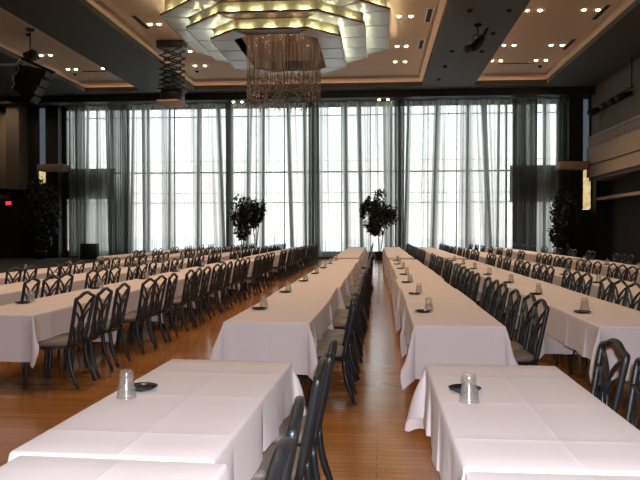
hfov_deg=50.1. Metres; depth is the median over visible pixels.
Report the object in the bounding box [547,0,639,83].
trim
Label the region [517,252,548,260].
tablecloth
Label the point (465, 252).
tablecloth
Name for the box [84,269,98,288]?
banquet chair
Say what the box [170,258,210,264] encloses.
tablecloth
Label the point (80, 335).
banquet chair
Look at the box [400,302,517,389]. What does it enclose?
tablecloth
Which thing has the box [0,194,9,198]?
trim
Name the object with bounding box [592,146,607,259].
trim
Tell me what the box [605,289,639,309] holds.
tablecloth
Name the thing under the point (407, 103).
sheer curtain
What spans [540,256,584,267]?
tablecloth
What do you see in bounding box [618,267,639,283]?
tablecloth
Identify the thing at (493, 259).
banquet chair
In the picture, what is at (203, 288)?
banquet chair
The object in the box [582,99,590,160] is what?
window
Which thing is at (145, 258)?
banquet chair
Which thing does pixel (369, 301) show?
banquet chair
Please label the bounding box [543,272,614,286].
tablecloth
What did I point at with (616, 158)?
gallery balcony
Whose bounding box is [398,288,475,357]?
tablecloth
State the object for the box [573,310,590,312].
dish
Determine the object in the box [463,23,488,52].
spotlight
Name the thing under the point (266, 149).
sheer curtain
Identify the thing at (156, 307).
banquet chair
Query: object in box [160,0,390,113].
crystal chandelier
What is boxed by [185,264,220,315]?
banquet chair
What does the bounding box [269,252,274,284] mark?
banquet chair
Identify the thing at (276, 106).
window
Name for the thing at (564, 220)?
indoor tree
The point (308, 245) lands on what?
banquet chair
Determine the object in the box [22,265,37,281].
banquet chair
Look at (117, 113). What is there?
drape
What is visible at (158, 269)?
tablecloth
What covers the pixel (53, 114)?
trim
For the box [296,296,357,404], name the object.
banquet chair
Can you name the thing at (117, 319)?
banquet chair
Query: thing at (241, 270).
banquet chair
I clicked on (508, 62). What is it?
ceiling vent
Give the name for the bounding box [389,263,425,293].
tablecloth
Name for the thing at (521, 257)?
banquet chair
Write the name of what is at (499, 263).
banquet chair
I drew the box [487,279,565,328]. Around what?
tablecloth
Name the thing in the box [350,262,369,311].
banquet chair
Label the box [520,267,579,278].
tablecloth
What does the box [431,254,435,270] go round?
banquet chair
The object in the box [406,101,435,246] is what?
sheer curtain
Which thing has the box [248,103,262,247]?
sheer curtain
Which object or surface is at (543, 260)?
banquet chair
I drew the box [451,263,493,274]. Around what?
tablecloth
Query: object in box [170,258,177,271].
banquet chair
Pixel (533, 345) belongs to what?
banquet chair
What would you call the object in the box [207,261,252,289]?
tablecloth
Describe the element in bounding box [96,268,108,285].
banquet chair
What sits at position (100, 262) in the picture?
banquet chair
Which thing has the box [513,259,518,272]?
banquet chair
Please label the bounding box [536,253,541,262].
banquet chair
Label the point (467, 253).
banquet chair
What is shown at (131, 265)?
banquet chair
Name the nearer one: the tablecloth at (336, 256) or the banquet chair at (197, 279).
the banquet chair at (197, 279)
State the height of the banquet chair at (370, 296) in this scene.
0.957 m
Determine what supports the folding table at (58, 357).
on the floor
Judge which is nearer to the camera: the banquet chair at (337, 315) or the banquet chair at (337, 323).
the banquet chair at (337, 323)
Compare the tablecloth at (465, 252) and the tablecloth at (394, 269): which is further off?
the tablecloth at (465, 252)
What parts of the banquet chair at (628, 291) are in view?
frame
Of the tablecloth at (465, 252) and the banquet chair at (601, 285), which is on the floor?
the banquet chair at (601, 285)
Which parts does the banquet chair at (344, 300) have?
frame, leg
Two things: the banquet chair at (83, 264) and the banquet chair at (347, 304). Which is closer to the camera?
the banquet chair at (347, 304)
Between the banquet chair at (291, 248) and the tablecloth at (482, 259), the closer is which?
the tablecloth at (482, 259)
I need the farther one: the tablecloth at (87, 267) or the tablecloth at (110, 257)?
the tablecloth at (110, 257)
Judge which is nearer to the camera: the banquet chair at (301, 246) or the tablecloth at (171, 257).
the tablecloth at (171, 257)
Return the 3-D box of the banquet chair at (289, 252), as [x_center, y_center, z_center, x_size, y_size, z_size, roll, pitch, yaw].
[-1.276,0.770,23.161,0.583,0.957,0.458,0,1,5]
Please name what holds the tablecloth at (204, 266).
on the folding table
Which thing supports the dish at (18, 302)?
on the tablecloth at (22, 326)
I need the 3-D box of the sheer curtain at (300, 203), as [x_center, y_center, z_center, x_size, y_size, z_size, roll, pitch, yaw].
[-1.263,-3.307,37.631,1.156,8.460,0.155,0,1,5]
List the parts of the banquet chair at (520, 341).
seat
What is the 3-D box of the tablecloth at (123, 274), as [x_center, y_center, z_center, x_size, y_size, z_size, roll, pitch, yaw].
[-4.171,0.948,13.476,0.954,0.642,1.981,0,1,4]
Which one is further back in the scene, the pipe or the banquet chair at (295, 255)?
the pipe
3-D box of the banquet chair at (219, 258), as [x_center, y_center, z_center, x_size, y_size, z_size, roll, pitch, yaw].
[-3.153,0.818,19.701,0.583,0.957,0.458,0,1,7]
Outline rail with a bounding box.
[85,98,558,105]
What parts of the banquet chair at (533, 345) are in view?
seat, seat frame, frame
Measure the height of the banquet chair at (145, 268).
0.957 m
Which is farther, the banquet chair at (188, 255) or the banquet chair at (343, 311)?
the banquet chair at (188, 255)
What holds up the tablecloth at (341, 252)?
on the folding table
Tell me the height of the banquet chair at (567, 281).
0.957 m
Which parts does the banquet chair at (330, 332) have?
seat, leg, frame, leg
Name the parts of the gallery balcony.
railing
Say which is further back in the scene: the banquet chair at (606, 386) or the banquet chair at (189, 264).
the banquet chair at (189, 264)
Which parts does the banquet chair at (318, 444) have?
seat, leg, leg, frame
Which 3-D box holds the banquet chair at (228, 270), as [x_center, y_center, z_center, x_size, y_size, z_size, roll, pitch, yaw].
[-2.067,0.900,13.806,0.583,0.957,0.458,0,1,3]
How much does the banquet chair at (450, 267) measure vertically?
0.957 m
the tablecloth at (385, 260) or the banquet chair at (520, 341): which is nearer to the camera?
the banquet chair at (520, 341)
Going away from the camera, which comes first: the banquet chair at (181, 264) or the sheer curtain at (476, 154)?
the banquet chair at (181, 264)
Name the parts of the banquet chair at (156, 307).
leg, leg, frame, leg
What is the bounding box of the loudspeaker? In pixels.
[11,28,55,103]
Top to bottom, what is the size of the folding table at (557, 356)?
0.745 m
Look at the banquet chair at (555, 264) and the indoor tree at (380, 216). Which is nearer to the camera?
the banquet chair at (555, 264)
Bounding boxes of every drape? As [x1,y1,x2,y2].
[67,105,84,256]
[108,104,127,255]
[225,102,230,246]
[308,101,318,256]
[394,100,404,249]
[512,98,537,251]
[559,97,566,203]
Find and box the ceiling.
[0,0,623,80]
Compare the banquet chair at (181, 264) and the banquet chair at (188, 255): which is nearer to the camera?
the banquet chair at (181, 264)
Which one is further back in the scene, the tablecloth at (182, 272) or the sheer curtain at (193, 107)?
the sheer curtain at (193, 107)
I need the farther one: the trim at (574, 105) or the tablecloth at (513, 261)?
the trim at (574, 105)
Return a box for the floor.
[0,259,639,479]
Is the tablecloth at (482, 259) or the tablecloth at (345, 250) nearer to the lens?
the tablecloth at (482, 259)
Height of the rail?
0.040 m
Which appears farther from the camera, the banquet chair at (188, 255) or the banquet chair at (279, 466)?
the banquet chair at (188, 255)
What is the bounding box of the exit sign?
[5,201,11,205]
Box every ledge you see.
[37,164,68,171]
[556,161,588,170]
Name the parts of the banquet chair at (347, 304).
seat, leg, leg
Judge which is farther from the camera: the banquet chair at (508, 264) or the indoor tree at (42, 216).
the indoor tree at (42, 216)
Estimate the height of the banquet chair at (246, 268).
0.957 m
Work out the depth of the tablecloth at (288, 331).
6.11 m
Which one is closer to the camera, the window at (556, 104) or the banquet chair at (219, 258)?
the banquet chair at (219, 258)
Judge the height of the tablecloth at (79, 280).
0.642 m
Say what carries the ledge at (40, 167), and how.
attached to the wall at (32, 112)
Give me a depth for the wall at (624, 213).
33.61 m
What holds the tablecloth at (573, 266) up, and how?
on the folding table
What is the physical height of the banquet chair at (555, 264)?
0.957 m
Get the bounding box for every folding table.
[21,344,84,384]
[532,330,588,364]
[569,350,616,393]
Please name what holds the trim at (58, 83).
attached to the ceiling
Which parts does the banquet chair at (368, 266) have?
leg, frame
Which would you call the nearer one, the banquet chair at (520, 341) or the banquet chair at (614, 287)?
the banquet chair at (520, 341)
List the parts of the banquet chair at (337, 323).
seat, leg, leg, frame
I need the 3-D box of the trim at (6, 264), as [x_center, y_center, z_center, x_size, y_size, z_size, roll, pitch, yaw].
[-13.676,1.241,23.183,12.300,0.006,31.900,0,1,5]
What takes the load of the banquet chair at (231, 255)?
on the floor
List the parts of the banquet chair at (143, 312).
leg, seat, seat frame, leg, frame, leg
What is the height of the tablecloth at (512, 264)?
0.642 m
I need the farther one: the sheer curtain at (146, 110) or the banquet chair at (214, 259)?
the sheer curtain at (146, 110)
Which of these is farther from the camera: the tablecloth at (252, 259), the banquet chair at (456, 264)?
the tablecloth at (252, 259)
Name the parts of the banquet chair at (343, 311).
seat, leg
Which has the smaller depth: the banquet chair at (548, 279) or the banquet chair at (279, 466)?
the banquet chair at (279, 466)
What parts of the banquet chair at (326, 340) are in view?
seat, frame, leg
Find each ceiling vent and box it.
[82,70,108,71]
[129,15,151,28]
[417,39,424,48]
[424,8,433,21]
[497,62,535,63]
[560,38,577,49]
[590,4,612,19]
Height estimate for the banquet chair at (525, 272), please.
0.957 m
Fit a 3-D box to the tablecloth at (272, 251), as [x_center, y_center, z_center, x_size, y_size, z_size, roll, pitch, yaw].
[-1.575,0.778,25.758,0.940,0.642,1.984,0,1,5]
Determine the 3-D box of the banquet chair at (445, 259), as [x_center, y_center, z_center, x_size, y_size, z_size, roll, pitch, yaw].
[2.499,0.884,14.976,0.583,0.957,0.458,0,1,4]
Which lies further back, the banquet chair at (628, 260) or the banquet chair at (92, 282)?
the banquet chair at (628, 260)
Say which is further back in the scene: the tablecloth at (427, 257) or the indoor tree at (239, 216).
the indoor tree at (239, 216)
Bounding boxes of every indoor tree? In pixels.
[19,176,62,258]
[228,191,252,245]
[245,197,266,246]
[359,189,399,259]
[547,187,578,255]
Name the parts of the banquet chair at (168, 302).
leg, leg, leg, frame, leg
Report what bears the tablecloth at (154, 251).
on the folding table
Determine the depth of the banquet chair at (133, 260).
17.30 m
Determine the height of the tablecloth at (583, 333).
0.528 m
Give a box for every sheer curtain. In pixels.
[85,105,87,242]
[86,106,107,255]
[105,104,133,255]
[132,105,142,252]
[141,104,169,251]
[170,104,196,249]
[197,103,224,248]
[220,104,225,246]
[231,103,248,246]
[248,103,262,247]
[262,102,293,248]
[288,103,304,246]
[303,102,319,256]
[319,102,345,256]
[345,101,362,248]
[361,101,389,256]
[390,100,409,250]
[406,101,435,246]
[432,99,468,248]
[468,100,489,250]
[481,99,499,246]
[499,99,511,248]
[537,98,545,251]
[546,99,558,253]
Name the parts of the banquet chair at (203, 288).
leg, leg, frame, leg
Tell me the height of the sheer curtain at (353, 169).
8.460 m
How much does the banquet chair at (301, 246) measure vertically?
0.957 m
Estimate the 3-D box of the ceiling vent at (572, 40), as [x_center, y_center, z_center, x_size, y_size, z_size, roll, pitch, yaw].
[10.355,-8.137,28.486,0.260,0.026,1.720,0,1,5]
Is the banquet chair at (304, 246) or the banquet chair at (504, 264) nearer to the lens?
the banquet chair at (504, 264)
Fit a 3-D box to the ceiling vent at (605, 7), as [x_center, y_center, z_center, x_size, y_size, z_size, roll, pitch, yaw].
[9.974,-8.079,24.314,0.260,0.026,1.720,0,1,5]
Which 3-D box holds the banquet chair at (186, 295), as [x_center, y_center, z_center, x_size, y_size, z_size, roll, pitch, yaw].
[-2.306,0.941,10.852,0.583,0.957,0.458,0,1,5]
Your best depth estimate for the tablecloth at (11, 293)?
9.49 m
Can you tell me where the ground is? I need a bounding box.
[153,239,508,250]
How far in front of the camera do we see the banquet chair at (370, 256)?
16.77 m
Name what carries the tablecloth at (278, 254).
on the folding table
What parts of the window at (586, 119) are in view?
glass pane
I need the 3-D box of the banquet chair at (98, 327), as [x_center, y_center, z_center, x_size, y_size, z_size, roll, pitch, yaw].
[-2.595,0.988,7.449,0.583,0.957,0.458,0,1,2]
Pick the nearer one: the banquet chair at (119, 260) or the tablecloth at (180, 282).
the tablecloth at (180, 282)
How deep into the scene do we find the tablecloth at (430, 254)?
23.31 m
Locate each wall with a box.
[0,107,591,254]
[607,175,639,263]
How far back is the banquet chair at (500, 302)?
8.04 m
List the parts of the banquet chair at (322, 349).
leg, seat, seat frame, leg, frame, leg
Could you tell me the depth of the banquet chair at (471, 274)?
10.48 m
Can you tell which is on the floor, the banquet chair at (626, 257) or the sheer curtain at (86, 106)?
the banquet chair at (626, 257)
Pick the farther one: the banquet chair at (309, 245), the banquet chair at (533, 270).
the banquet chair at (309, 245)
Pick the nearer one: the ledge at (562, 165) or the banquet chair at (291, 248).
the banquet chair at (291, 248)
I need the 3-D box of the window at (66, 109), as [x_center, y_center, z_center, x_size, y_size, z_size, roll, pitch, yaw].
[-12.719,-3.378,39.147,3.750,8.200,0.140,0,1,5]
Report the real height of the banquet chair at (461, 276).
0.957 m
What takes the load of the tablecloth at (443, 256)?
on the folding table
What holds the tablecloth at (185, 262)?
on the folding table
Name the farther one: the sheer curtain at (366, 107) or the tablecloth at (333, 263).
the sheer curtain at (366, 107)
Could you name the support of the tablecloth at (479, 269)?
on the folding table
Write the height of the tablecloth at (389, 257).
0.642 m
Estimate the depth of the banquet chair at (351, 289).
12.90 m
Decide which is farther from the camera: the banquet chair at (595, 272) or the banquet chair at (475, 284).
the banquet chair at (595, 272)
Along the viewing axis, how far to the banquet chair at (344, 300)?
10.85 m
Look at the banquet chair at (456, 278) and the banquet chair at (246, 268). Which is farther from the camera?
the banquet chair at (246, 268)
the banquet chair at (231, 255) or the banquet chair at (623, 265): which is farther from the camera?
the banquet chair at (231, 255)
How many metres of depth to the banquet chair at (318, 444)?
3.71 m
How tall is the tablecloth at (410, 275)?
0.642 m
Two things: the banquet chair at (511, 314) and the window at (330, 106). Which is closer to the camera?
the banquet chair at (511, 314)
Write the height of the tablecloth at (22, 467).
0.450 m
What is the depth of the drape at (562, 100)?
36.08 m
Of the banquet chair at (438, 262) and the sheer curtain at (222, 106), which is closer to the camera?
the banquet chair at (438, 262)
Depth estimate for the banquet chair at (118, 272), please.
11.86 m
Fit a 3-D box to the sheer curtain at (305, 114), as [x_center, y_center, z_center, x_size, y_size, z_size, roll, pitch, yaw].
[-0.465,-3.304,37.385,0.938,8.460,0.156,0,1,5]
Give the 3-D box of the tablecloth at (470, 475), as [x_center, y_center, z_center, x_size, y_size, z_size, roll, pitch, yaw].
[0.809,1.034,1.388,0.849,0.478,1.898,0,1,5]
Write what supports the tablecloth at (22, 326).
on the folding table at (58, 357)
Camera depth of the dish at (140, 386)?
3.54 m
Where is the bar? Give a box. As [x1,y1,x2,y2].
[587,57,633,116]
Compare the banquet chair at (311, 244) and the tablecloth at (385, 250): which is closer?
the tablecloth at (385, 250)
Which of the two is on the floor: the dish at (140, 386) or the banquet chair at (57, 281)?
the banquet chair at (57, 281)
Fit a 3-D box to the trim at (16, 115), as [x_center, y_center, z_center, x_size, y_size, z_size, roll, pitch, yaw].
[-17.203,-5.225,38.892,0.750,4.700,1.000,0,1,5]
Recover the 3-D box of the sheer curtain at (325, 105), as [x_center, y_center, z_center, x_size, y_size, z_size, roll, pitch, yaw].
[0.690,-3.305,37.471,1.699,8.460,0.152,0,1,5]
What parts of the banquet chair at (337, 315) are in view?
seat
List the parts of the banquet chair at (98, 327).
leg, leg, seat, seat frame, leg, frame, leg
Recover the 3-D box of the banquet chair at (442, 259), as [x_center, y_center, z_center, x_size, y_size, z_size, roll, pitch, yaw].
[2.559,0.872,15.850,0.583,0.957,0.458,0,1,5]
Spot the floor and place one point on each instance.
(368, 439)
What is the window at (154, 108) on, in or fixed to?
in the wall at (32, 112)
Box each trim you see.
[0,0,634,87]
[0,46,84,92]
[0,79,599,96]
[0,87,595,107]
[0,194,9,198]
[0,199,27,257]
[0,258,95,272]
[6,105,27,189]
[45,106,62,257]
[66,168,106,198]
[509,165,554,200]
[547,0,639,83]
[566,98,582,257]
[591,58,639,145]
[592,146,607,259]
[597,191,639,199]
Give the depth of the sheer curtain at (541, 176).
36.35 m
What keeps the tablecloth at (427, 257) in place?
on the folding table
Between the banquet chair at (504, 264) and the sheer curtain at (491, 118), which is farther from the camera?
the sheer curtain at (491, 118)
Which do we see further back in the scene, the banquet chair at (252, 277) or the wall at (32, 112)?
the wall at (32, 112)
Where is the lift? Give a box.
[156,40,187,106]
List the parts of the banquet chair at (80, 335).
leg, leg, seat, seat frame, leg, frame, leg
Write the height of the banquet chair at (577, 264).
0.957 m
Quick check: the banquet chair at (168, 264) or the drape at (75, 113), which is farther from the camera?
the drape at (75, 113)
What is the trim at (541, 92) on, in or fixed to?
attached to the wall at (32, 112)
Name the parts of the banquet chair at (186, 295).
seat, leg, frame, leg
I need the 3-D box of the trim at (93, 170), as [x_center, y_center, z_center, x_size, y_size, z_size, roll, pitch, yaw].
[-13.166,-3.204,39.206,2.750,1.750,0.200,0,1,5]
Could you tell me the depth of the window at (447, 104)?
37.50 m
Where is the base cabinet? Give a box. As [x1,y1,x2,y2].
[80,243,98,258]
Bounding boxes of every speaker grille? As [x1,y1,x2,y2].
[15,77,34,91]
[15,84,30,98]
[16,71,38,83]
[18,65,42,74]
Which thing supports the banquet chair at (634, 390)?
on the floor
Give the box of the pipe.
[0,63,43,65]
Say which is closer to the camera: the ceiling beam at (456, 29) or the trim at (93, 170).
the ceiling beam at (456, 29)
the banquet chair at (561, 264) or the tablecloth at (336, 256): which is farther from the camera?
the tablecloth at (336, 256)
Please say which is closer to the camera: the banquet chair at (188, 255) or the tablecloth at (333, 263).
the tablecloth at (333, 263)
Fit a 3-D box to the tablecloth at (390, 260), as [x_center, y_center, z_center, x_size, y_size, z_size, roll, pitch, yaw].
[2.268,0.880,18.400,0.954,0.642,1.982,0,1,5]
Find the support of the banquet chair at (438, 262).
on the floor
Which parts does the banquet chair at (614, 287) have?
frame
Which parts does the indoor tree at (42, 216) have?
pot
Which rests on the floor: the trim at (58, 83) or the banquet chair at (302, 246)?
the banquet chair at (302, 246)
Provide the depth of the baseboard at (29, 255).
39.12 m
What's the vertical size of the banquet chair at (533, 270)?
0.957 m
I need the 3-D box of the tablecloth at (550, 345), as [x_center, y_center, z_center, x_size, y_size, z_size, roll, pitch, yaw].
[2.991,1.015,8.677,0.913,0.642,1.979,0,1,5]
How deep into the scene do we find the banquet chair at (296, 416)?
2.38 m
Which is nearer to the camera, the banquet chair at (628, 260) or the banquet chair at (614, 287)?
the banquet chair at (614, 287)
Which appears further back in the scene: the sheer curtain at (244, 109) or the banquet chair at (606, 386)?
the sheer curtain at (244, 109)
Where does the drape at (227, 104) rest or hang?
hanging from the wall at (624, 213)
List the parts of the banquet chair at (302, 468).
seat, leg, frame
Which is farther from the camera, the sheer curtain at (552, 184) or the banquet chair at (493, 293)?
the sheer curtain at (552, 184)
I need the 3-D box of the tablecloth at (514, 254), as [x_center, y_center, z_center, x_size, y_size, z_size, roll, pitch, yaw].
[7.947,0.762,26.882,0.954,0.642,1.981,0,1,5]
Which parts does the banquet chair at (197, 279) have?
leg, frame, leg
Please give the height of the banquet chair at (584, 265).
0.957 m
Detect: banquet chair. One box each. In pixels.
[4,267,21,283]
[21,277,39,300]
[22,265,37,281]
[23,291,96,389]
[40,275,59,297]
[46,263,60,276]
[47,287,113,378]
[58,273,73,293]
[59,262,71,275]
[71,283,130,366]
[73,260,84,273]
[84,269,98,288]
[92,259,101,270]
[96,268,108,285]
[101,258,110,269]
[102,278,156,353]
[107,266,120,283]
[111,257,120,267]
[118,275,167,346]
[124,256,131,266]
[126,263,138,280]
[131,273,178,340]
[132,255,139,265]
[136,262,147,278]
[139,254,147,263]
[147,261,156,276]
[152,253,158,262]
[153,269,195,330]
[158,252,163,261]
[160,259,169,273]
[163,267,202,326]
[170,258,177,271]
[173,266,211,322]
[177,257,183,269]
[185,250,190,257]
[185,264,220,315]
[186,256,193,267]
[193,255,199,266]
[194,262,226,311]
[198,254,204,265]
[201,261,232,308]
[207,253,212,263]
[211,259,240,303]
[212,252,216,262]
[216,252,221,262]
[221,258,245,301]
[223,257,250,298]
[229,250,234,259]
[233,256,258,295]
[239,255,260,291]
[240,254,264,291]
[245,253,268,288]
[250,253,272,286]
[251,357,328,479]
[263,250,282,280]
[264,437,293,479]
[268,250,284,278]
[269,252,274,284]
[270,249,287,278]
[271,339,337,479]
[273,249,290,276]
[274,248,291,275]
[281,247,297,273]
[285,247,300,271]
[286,248,294,274]
[286,395,305,479]
[290,246,303,268]
[293,246,302,270]
[294,245,306,267]
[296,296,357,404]
[302,246,305,268]
[303,291,357,390]
[305,245,308,266]
[305,245,310,266]
[306,287,360,379]
[309,244,312,264]
[332,281,363,362]
[333,278,363,354]
[335,276,364,346]
[343,270,368,331]
[344,271,365,336]
[349,264,369,313]
[349,265,369,319]
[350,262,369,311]
[353,259,370,304]
[353,260,370,307]
[356,256,371,293]
[357,257,371,297]
[359,254,373,290]
[361,251,371,280]
[422,251,425,264]
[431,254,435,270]
[435,256,440,273]
[438,257,443,276]
[442,259,447,277]
[443,260,449,281]
[446,261,452,283]
[450,263,458,286]
[453,264,461,288]
[457,266,465,291]
[461,269,469,294]
[465,249,469,259]
[465,270,473,297]
[470,272,480,302]
[475,251,479,260]
[479,276,491,310]
[485,253,489,264]
[487,279,499,316]
[491,254,495,266]
[493,282,508,322]
[497,256,502,267]
[502,256,507,269]
[503,289,520,340]
[505,257,511,270]
[510,294,537,349]
[512,298,549,365]
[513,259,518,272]
[516,260,523,274]
[520,251,524,259]
[522,261,530,276]
[531,263,539,278]
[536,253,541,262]
[538,264,546,280]
[541,254,546,264]
[544,266,554,283]
[546,254,552,265]
[553,256,559,266]
[559,256,565,267]
[561,269,571,289]
[564,257,572,268]
[569,271,581,291]
[575,259,583,271]
[578,273,592,295]
[581,280,627,357]
[581,283,639,359]
[582,260,591,272]
[588,251,595,259]
[590,338,629,413]
[592,261,601,274]
[597,277,612,301]
[606,263,617,277]
[612,253,619,262]
[615,264,626,280]
[619,254,627,263]
[624,357,639,429]
[625,266,637,282]
[627,255,634,264]
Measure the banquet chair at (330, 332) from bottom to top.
0.957 m
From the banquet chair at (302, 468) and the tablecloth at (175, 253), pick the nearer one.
the banquet chair at (302, 468)
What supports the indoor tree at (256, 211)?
on the floor
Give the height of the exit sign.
0.280 m
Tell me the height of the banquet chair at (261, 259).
0.957 m
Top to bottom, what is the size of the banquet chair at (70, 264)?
0.957 m
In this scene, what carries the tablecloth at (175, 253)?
on the folding table
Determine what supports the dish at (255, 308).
on the tablecloth at (288, 331)
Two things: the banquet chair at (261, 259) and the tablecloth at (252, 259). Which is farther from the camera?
the tablecloth at (252, 259)
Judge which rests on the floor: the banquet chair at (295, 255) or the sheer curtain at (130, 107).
the banquet chair at (295, 255)
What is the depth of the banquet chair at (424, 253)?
20.72 m
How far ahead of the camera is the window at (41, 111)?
39.38 m
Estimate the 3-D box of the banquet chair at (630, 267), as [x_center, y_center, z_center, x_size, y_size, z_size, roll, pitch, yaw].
[5.170,0.926,11.921,0.583,0.957,0.458,0,1,4]
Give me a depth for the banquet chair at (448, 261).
14.36 m
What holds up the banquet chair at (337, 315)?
on the floor
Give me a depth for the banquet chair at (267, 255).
18.52 m
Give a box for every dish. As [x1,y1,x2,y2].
[15,301,30,303]
[125,382,157,391]
[251,307,266,309]
[415,309,431,312]
[448,384,481,393]
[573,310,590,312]
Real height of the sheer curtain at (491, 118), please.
8.460 m
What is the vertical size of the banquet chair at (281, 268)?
0.957 m
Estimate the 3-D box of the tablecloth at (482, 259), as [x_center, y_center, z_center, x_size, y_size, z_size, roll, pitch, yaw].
[5.428,0.839,21.334,0.914,0.642,1.979,0,1,5]
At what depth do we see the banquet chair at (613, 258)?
18.57 m
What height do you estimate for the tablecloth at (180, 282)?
0.642 m
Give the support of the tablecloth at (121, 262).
on the folding table
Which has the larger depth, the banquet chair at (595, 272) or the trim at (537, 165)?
the trim at (537, 165)
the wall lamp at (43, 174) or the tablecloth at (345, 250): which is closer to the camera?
the tablecloth at (345, 250)
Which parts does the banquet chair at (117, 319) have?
leg, seat, leg, frame, leg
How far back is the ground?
85.12 m
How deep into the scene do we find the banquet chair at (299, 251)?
26.14 m
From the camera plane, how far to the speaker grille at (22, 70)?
26.06 m
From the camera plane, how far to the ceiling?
27.96 m
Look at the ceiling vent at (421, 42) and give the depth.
28.33 m
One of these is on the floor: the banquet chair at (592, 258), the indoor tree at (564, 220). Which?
the banquet chair at (592, 258)
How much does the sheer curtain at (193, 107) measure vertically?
8.460 m
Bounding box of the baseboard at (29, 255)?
[27,253,590,258]
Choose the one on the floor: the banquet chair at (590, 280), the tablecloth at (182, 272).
the banquet chair at (590, 280)
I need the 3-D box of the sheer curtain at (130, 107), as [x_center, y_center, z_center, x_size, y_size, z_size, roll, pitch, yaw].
[-11.182,-3.316,38.278,1.645,8.460,0.161,0,1,5]
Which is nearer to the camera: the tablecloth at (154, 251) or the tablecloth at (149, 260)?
the tablecloth at (149, 260)
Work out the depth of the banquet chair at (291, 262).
24.13 m
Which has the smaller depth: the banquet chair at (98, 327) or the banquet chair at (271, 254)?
the banquet chair at (98, 327)
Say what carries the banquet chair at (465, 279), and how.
on the floor
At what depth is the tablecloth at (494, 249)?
31.11 m
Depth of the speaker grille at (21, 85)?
26.08 m
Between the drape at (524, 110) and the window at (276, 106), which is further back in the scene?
the window at (276, 106)
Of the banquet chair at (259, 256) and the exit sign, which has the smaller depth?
the banquet chair at (259, 256)
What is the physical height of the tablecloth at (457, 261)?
0.642 m
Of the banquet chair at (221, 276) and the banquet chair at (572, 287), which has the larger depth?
the banquet chair at (221, 276)
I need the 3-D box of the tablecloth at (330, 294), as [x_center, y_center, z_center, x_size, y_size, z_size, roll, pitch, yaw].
[-0.220,1.011,8.976,0.913,0.642,1.979,0,1,4]
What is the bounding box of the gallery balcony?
[587,115,639,180]
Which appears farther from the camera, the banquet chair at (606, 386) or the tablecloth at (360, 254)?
the tablecloth at (360, 254)
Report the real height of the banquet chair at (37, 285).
0.957 m
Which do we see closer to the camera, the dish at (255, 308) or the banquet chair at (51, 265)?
the dish at (255, 308)
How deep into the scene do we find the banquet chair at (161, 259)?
19.28 m
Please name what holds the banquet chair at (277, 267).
on the floor
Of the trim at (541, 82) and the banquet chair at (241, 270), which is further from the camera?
the trim at (541, 82)
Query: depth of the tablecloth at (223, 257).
21.91 m
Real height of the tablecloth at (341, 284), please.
0.642 m
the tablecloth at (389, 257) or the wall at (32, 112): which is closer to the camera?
the tablecloth at (389, 257)
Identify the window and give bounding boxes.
[38,108,45,163]
[66,109,128,252]
[151,108,225,244]
[236,106,299,242]
[323,106,381,252]
[411,104,477,246]
[503,104,507,247]
[506,104,556,201]
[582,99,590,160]
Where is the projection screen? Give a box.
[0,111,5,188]
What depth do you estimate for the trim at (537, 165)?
36.96 m
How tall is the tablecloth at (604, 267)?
0.642 m
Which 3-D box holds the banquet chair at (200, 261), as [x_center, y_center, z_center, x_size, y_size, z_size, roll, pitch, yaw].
[-3.317,0.846,17.743,0.583,0.957,0.458,0,1,5]
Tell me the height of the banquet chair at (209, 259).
0.957 m
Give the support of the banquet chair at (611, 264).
on the floor
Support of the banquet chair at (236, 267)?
on the floor
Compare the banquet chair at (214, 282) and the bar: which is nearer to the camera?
the banquet chair at (214, 282)
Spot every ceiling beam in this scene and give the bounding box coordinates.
[0,0,193,90]
[422,0,530,85]
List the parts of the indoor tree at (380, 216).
pot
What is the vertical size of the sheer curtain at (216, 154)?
8.460 m
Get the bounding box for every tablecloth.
[0,269,72,279]
[0,275,26,284]
[0,283,60,305]
[0,296,112,368]
[0,455,227,479]
[7,359,306,479]
[17,275,107,292]
[42,264,109,273]
[53,284,163,344]
[72,269,143,283]
[86,261,137,268]
[96,255,140,261]
[113,275,190,323]
[114,258,159,263]
[115,265,172,276]
[121,253,153,257]
[142,251,169,254]
[142,261,193,270]
[147,255,183,261]
[152,269,216,308]
[166,253,199,256]
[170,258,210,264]
[186,265,233,297]
[194,255,229,261]
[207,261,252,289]
[210,300,331,380]
[226,258,262,282]
[243,255,276,275]
[257,253,286,272]
[264,287,339,328]
[267,251,291,269]
[288,278,348,308]
[302,271,352,295]
[314,266,355,285]
[321,262,358,278]
[329,259,360,273]
[333,255,361,262]
[338,253,361,263]
[341,252,362,260]
[343,250,364,258]
[383,250,404,267]
[384,253,408,273]
[385,255,413,277]
[387,259,420,286]
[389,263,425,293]
[390,267,433,303]
[392,272,443,315]
[393,279,454,332]
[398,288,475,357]
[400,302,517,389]
[405,364,639,479]
[425,250,445,266]
[425,252,451,266]
[430,254,457,267]
[435,255,466,276]
[442,260,480,284]
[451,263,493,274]
[462,252,490,259]
[463,267,509,300]
[464,471,639,479]
[474,272,532,312]
[478,256,513,262]
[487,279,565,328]
[492,248,510,253]
[495,260,535,268]
[501,249,525,255]
[510,251,532,259]
[510,263,553,273]
[510,289,613,358]
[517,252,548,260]
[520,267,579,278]
[529,254,563,262]
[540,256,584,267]
[541,303,639,385]
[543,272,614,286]
[566,260,616,271]
[569,279,638,298]
[587,263,639,277]
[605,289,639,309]
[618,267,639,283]
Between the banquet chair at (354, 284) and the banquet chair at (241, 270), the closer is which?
the banquet chair at (354, 284)
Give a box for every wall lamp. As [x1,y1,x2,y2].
[39,171,45,183]
[582,169,590,208]
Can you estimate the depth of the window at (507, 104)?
37.20 m

